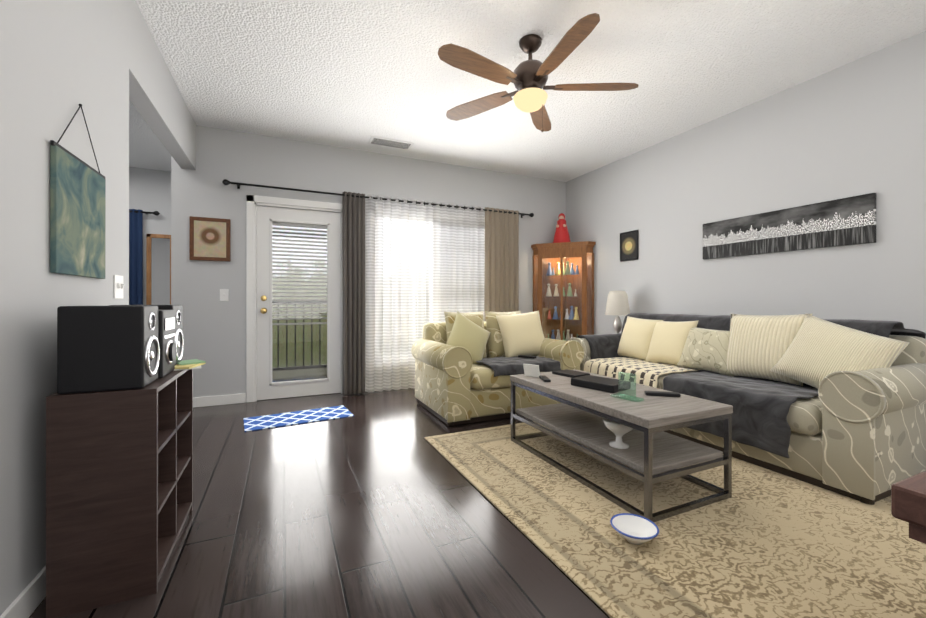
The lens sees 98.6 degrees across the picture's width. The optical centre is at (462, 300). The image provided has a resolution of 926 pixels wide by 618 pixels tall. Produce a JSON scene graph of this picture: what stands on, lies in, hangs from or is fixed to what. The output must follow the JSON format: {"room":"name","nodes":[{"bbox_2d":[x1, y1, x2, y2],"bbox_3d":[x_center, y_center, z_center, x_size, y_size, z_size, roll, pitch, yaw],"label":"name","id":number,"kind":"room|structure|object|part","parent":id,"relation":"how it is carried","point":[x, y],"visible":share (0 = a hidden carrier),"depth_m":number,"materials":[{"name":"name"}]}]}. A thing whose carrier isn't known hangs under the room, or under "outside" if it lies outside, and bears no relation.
{"room":"living room","nodes":[
{"label":"living room","id":0,"kind":"room"},
{"bbox_2d":[0,0,195,615],"bbox_3d":[-1.765,-0.342,1.802,0.200,2.740,8.240,0,0,-24],"label":"wall","id":1,"kind":"structure","parent":0,"point":[103,62],"depth_m":1.40,"materials":[{"name":"grey paint"}]},
{"bbox_2d":[0,565,45,617],"bbox_3d":[-0.915,0.979,0.188,0.014,0.095,4.360,0,0,-24],"label":"baseboard","id":2,"kind":"structure","parent":1,"relation":"attached to","point":[26,602],"depth_m":1.29,"materials":[{"name":"white wood"}]},
{"bbox_2d":[50,104,105,278],"bbox_3d":[-1.564,-0.455,1.630,0.018,0.706,0.460,0,0,-24],"label":"picture","id":3,"kind":"object","parent":1,"relation":"attached to","point":[77,212],"visible":0.98,"depth_m":1.57,"materials":[{"name":"teal fabric"}]},
{"bbox_3d":[-1.565,-0.683,1.630,0.015,0.250,0.460,0,0,-24],"label":"picture hanging cord","id":4,"kind":"part","parent":3,"relation":"part of","materials":[{"name":"black plastic"}]},
{"bbox_2d":[114,275,124,298],"bbox_3d":[-1.748,-0.071,2.030,0.019,0.118,0.118,0,0,-24],"label":"switch plate","id":5,"kind":"object","parent":1,"relation":"attached to","point":[119,287],"depth_m":2.01,"materials":[{"name":"white plastic"}]},
{"bbox_2d":[129,167,170,304],"bbox_3d":[-4.436,-0.339,5.048,1.980,2.740,0.120,0,0,-24],"label":"wall","id":6,"kind":"structure","parent":0,"point":[149,190],"depth_m":5.15,"materials":[{"name":"grey paint"}]},
{"bbox_2d":[129,209,159,304],"bbox_3d":[-4.635,-0.074,4.826,1.575,2.170,0.118,0,0,-24],"label":"curtain rod","id":7,"kind":"object","parent":6,"relation":"attached to","point":[135,257],"visible":0.33,"depth_m":5.03,"materials":[{"name":"black"}]},
{"bbox_2d":[129,209,142,304],"bbox_3d":[-4.224,-0.074,4.994,0.332,2.170,0.085,0,0,-24],"label":"curtain","id":8,"kind":"object","parent":7,"relation":"hanging from","point":[135,216],"depth_m":5.03,"materials":[{"name":"blue fabric"}]},
{"bbox_2d":[146,234,170,304],"bbox_3d":[-3.940,-0.144,5.188,0.300,1.450,0.034,0,0,-24],"label":"mirror","id":9,"kind":"object","parent":6,"relation":"attached to","point":[158,269],"visible":0.48,"depth_m":5.18,"materials":[{"name":"brown wood"}]},
{"bbox_2d":[29,368,609,617],"bbox_3d":[-0.627,1.079,2.318,7.100,0.100,8.400,0,0,-24],"label":"floor","id":10,"kind":"structure","parent":0,"point":[377,505],"depth_m":1.77,"materials":[{"name":"brown wood"}]},
{"bbox_2d":[46,305,205,617],"bbox_3d":[-1.305,0.523,1.637,0.363,1.011,0.620,0,0,-24],"label":"bookshelf","id":11,"kind":"object","parent":10,"relation":"on","point":[119,455],"visible":1,"depth_m":1.35,"materials":[{"name":"brown laminate"}]},
{"bbox_2d":[243,405,353,431],"bbox_3d":[-1.446,1.026,3.517,0.860,0.008,0.400,0,0,-30],"label":"door mat","id":12,"kind":"object","parent":10,"relation":"on","point":[286,419],"visible":0.96,"depth_m":3.49,"materials":[{"name":"blue fabric"}]},
{"bbox_2d":[411,311,583,425],"bbox_3d":[0.311,0.554,3.869,1.429,0.928,0.972,0,0,-24],"label":"loveseat","id":13,"kind":"object","parent":10,"relation":"on","point":[467,365],"visible":0.96,"depth_m":3.61,"materials":[{"name":"beige fabric"}]},
{"bbox_2d":[476,355,560,376],"bbox_3d":[0.474,0.586,3.681,0.733,0.106,0.502,0,0,-24],"label":"throw","id":14,"kind":"object","parent":13,"relation":"on","point":[508,365],"depth_m":3.54,"materials":[{"name":"grey fabric"}]},
{"bbox_2d":[496,311,543,356],"bbox_3d":[0.605,0.339,4.020,0.520,0.460,0.180,-5,-15,-24],"label":"pillow","id":15,"kind":"object","parent":13,"relation":"on","point":[517,333],"depth_m":3.95,"materials":[{"name":"beige fabric"}]},
{"bbox_2d":[531,213,595,340],"bbox_3d":[1.386,-0.083,5.467,0.840,2.229,0.516,0,0,21],"label":"curio cabinet","id":16,"kind":"object","parent":10,"relation":"on","point":[563,284],"visible":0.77,"depth_m":5.34,"materials":[{"name":"brown wood"}]},
{"bbox_3d":[1.377,0.137,5.443,0.755,1.510,0.438,0,0,21],"label":"glass","id":17,"kind":"part","parent":16,"relation":"part of","materials":[{"name":"clear glass"}]},
{"bbox_2d":[425,421,925,617],"bbox_3d":[1.340,1.022,1.953,2.120,0.012,3.210,0,0,-24],"label":"rug","id":18,"kind":"object","parent":10,"relation":"on","point":[761,542],"visible":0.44,"depth_m":1.70,"materials":[{"name":"beige carpet"}]},
{"bbox_2d":[510,364,732,521],"bbox_3d":[0.870,0.707,2.482,0.610,0.618,1.210,0,0,-24],"label":"coffee table","id":19,"kind":"object","parent":18,"relation":"on","point":[627,423],"visible":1,"depth_m":2.14,"materials":[{"name":"grey wood"}]},
{"bbox_3d":[0.908,0.469,2.203,0.099,0.142,0.170,0,0,-24],"label":"award glass","id":20,"kind":"part","parent":19,"relation":"part of","materials":[{"name":"green glass"}]},
{"bbox_2d":[610,513,658,544],"bbox_3d":[0.728,0.983,1.692,0.192,0.064,0.192,0,0,-24],"label":"bowl","id":21,"kind":"object","parent":18,"relation":"on","point":[635,529],"visible":1,"depth_m":1.72,"materials":[{"name":"white ceramic"}]},
{"bbox_2d":[891,471,925,543],"bbox_3d":[1.333,0.639,0.517,1.250,0.750,0.700,0,0,-24],"label":"console","id":22,"kind":"object","parent":18,"relation":"on","point":[908,500],"visible":1,"depth_m":0.56,"materials":[{"name":"brown wood"}]},
{"bbox_2d":[569,312,925,504],"bbox_3d":[1.970,0.549,3.181,1.089,0.937,2.363,0,0,-24],"label":"sofa","id":23,"kind":"object","parent":10,"relation":"on","point":[838,406],"visible":0.94,"depth_m":2.39,"materials":[{"name":"beige fabric"}]},
{"bbox_3d":[1.553,0.517,4.120,0.851,0.362,0.312,0,0,-24],"label":"throw arm","id":24,"kind":"part","parent":23,"relation":"part of"},
{"bbox_2d":[617,316,662,360],"bbox_3d":[1.680,0.355,3.805,0.160,0.410,0.420,21,-6,-24],"label":"pillow","id":25,"kind":"object","parent":23,"relation":"on","point":[635,343],"depth_m":3.74,"materials":[{"name":"beige fabric"}]},
{"bbox_2d":[645,320,698,364],"bbox_3d":[1.810,0.359,3.469,0.160,0.410,0.420,25,-12,-21],"label":"pillow","id":26,"kind":"object","parent":23,"relation":"on","point":[667,342],"depth_m":3.42,"materials":[{"name":"beige fabric"}]},
{"bbox_2d":[676,327,732,376],"bbox_3d":[1.941,0.383,3.133,0.160,0.360,0.460,26,-9,-23],"label":"pillow","id":27,"kind":"object","parent":23,"relation":"on","point":[707,350],"depth_m":3.10,"materials":[{"name":"beige fabric"}]},
{"bbox_3d":[1.876,0.717,2.696,0.511,0.341,0.848,0,0,-24],"label":"throw seat","id":28,"kind":"part","parent":23,"relation":"part of","materials":[{"name":"grey fabric"}]},
{"bbox_2d":[721,313,812,385],"bbox_3d":[2.107,0.318,2.791,0.180,0.480,0.520,19,-9,-23],"label":"pillow","id":29,"kind":"object","parent":23,"relation":"on","point":[756,348],"depth_m":2.72,"materials":[{"name":"beige fabric"}]},
{"bbox_2d":[621,312,925,388],"bbox_3d":[2.190,0.414,3.245,0.637,0.607,1.993,0,0,-24],"label":"throw","id":30,"kind":"object","parent":23,"relation":"on","point":[640,332],"depth_m":2.78,"materials":[{"name":"grey fabric"}]},
{"bbox_2d":[770,314,909,388],"bbox_3d":[2.245,0.346,2.415,0.180,0.440,0.500,27,5,-29],"label":"pillow","id":31,"kind":"object","parent":23,"relation":"on","point":[813,348],"depth_m":2.40,"materials":[{"name":"beige fabric"}]},
{"bbox_2d":[171,125,565,397],"bbox_3d":[-0.618,-0.339,4.827,4.790,2.740,0.120,0,0,-24],"label":"wall","id":32,"kind":"structure","parent":0,"point":[214,331],"depth_m":4.07,"materials":[{"name":"grey paint"}]},
{"bbox_2d":[189,216,230,261],"bbox_3d":[-2.477,-0.605,3.902,0.340,0.420,0.025,0,0,-24],"label":"framed picture","id":33,"kind":"object","parent":32,"relation":"attached to","point":[210,239],"visible":1,"depth_m":3.89,"materials":[{"name":"brown wood"}]},
{"bbox_2d":[193,393,245,407],"bbox_3d":[-2.486,0.983,3.904,0.625,0.095,0.014,0,0,-24],"label":"baseboard","id":34,"kind":"structure","parent":32,"relation":"attached to","point":[233,398],"depth_m":3.93,"materials":[{"name":"white wood"}]},
{"bbox_2d":[220,289,228,300],"bbox_3d":[-2.374,-0.060,3.953,0.075,0.118,0.019,0,0,-24],"label":"switch plate","id":35,"kind":"object","parent":32,"relation":"attached to","point":[224,293],"depth_m":3.96,"materials":[{"name":"white plastic"}]},
{"bbox_2d":[246,195,342,402],"bbox_3d":[-1.757,-0.025,4.300,1.020,2.110,0.138,0,0,-24],"label":"door frame","id":36,"kind":"structure","parent":32,"relation":"attached to","point":[253,202],"depth_m":4.07,"materials":[{"name":"white wood"}]},
{"bbox_2d":[257,206,340,399],"bbox_3d":[-1.756,0.020,4.296,0.836,2.011,0.055,0,0,-24],"label":"door","id":37,"kind":"structure","parent":32,"relation":"in","point":[267,388],"depth_m":4.25,"materials":[{"name":"white wood"}]},
{"bbox_2d":[272,221,326,324],"bbox_3d":[-1.761,-0.292,4.308,0.550,1.095,0.024,0,0,-24],"label":"door blinds","id":38,"kind":"object","parent":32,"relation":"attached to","point":[301,225],"visible":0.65,"depth_m":4.30,"materials":[{"name":"grey plastic"}]},
{"bbox_2d":[222,179,533,394],"bbox_3d":[-0.706,-0.088,4.645,3.624,2.213,0.136,0,0,-24],"label":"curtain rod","id":39,"kind":"object","parent":32,"relation":"attached to","point":[424,262],"visible":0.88,"depth_m":4.64,"materials":[{"name":"black"}]},
{"bbox_2d":[342,191,364,394],"bbox_3d":[-1.202,-0.088,4.392,0.247,2.213,0.077,0,0,-24],"label":"curtain","id":40,"kind":"object","parent":39,"relation":"hanging from","point":[353,204],"depth_m":4.38,"materials":[{"name":"grey fabric"}]},
{"bbox_2d":[260,222,484,381],"bbox_3d":[-0.894,-0.054,4.642,2.625,1.830,0.101,0,0,-24],"label":"window","id":41,"kind":"structure","parent":0,"point":[263,310],"depth_m":4.28,"materials":[{"name":"clear glass"}]},
{"bbox_3d":[-2.054,0.036,4.100,0.064,0.192,0.075,0,0,-24],"label":"door knob","id":42,"kind":"part","parent":41,"relation":"part of","materials":[{"name":"gold metal"}]},
{"bbox_3d":[-1.755,0.011,4.294,0.556,1.700,0.006,0,0,-24],"label":"door glass","id":43,"kind":"part","parent":41,"relation":"part of","materials":[{"name":"clear glass"}]},
{"bbox_2d":[129,0,925,181],"bbox_3d":[-0.627,-1.761,2.320,7.100,0.100,8.400,0,0,-24],"label":"ceiling","id":44,"kind":"structure","parent":0,"point":[354,74],"depth_m":2.89,"materials":[{"name":"white paint"}]},
{"bbox_2d":[368,136,413,149],"bbox_3d":[-0.777,-1.702,4.295,0.460,0.012,0.200,0,0,-24],"label":"ceiling vent","id":45,"kind":"object","parent":44,"relation":"in","point":[386,142],"visible":0.98,"depth_m":4.28,"materials":[{"name":"white metal"}]},
{"bbox_2d":[438,13,637,131],"bbox_3d":[0.435,-1.407,2.578,1.334,0.607,1.324,0,0,-24],"label":"ceiling fan","id":46,"kind":"object","parent":44,"relation":"hanging from","point":[528,78],"visible":1,"depth_m":2.54,"materials":[{"name":"brown wood"}]},
{"bbox_2d":[605,291,629,333],"bbox_3d":[1.700,0.458,4.572,0.420,1.146,0.420,0,0,-24],"label":"table lamp","id":47,"kind":"object","parent":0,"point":[617,304],"visible":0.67,"depth_m":4.44,"materials":[{"name":"white fabric"}]},
{"bbox_3d":[1.756,0.022,4.521,0.270,0.275,0.270,0,0,-24],"label":"lampshade","id":48,"kind":"part","parent":47,"relation":"part of","materials":[{"name":"white fabric"}]},
{"bbox_2d":[566,31,925,338],"bbox_3d":[2.843,-0.341,2.852,0.120,2.740,6.340,0,0,-24],"label":"wall","id":49,"kind":"structure","parent":0,"point":[857,127],"depth_m":3.24,"materials":[{"name":"grey paint"}]},
{"bbox_2d":[620,230,637,261],"bbox_3d":[1.944,-0.644,4.662,0.020,0.340,0.260,0,0,-24],"label":"framed picture","id":50,"kind":"object","parent":49,"relation":"attached to","point":[628,245],"visible":1,"depth_m":4.65,"materials":[{"name":"black plastic"}]},
{"bbox_2d":[703,193,875,259],"bbox_3d":[2.567,-0.570,3.276,0.030,0.340,1.220,0,0,-24],"label":"picture","id":51,"kind":"object","parent":49,"relation":"attached to","point":[843,221],"visible":0.96,"depth_m":3.12,"materials":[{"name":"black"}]},
{"label":"outside","id":52,"kind":"structure","parent":0,"visible":0},
{"bbox_2d":[272,225,326,370],"bbox_3d":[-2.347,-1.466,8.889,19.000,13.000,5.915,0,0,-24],"label":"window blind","id":53,"kind":"object","parent":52,"point":[308,340],"depth_m":11.03,"materials":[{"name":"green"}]},
{"bbox_3d":[-1.139,0.487,6.215,4.590,0.970,0.050,0,0,-24],"label":"railing","id":54,"kind":"part","parent":53,"relation":"part of","materials":[{"name":"grey"}]}
]}

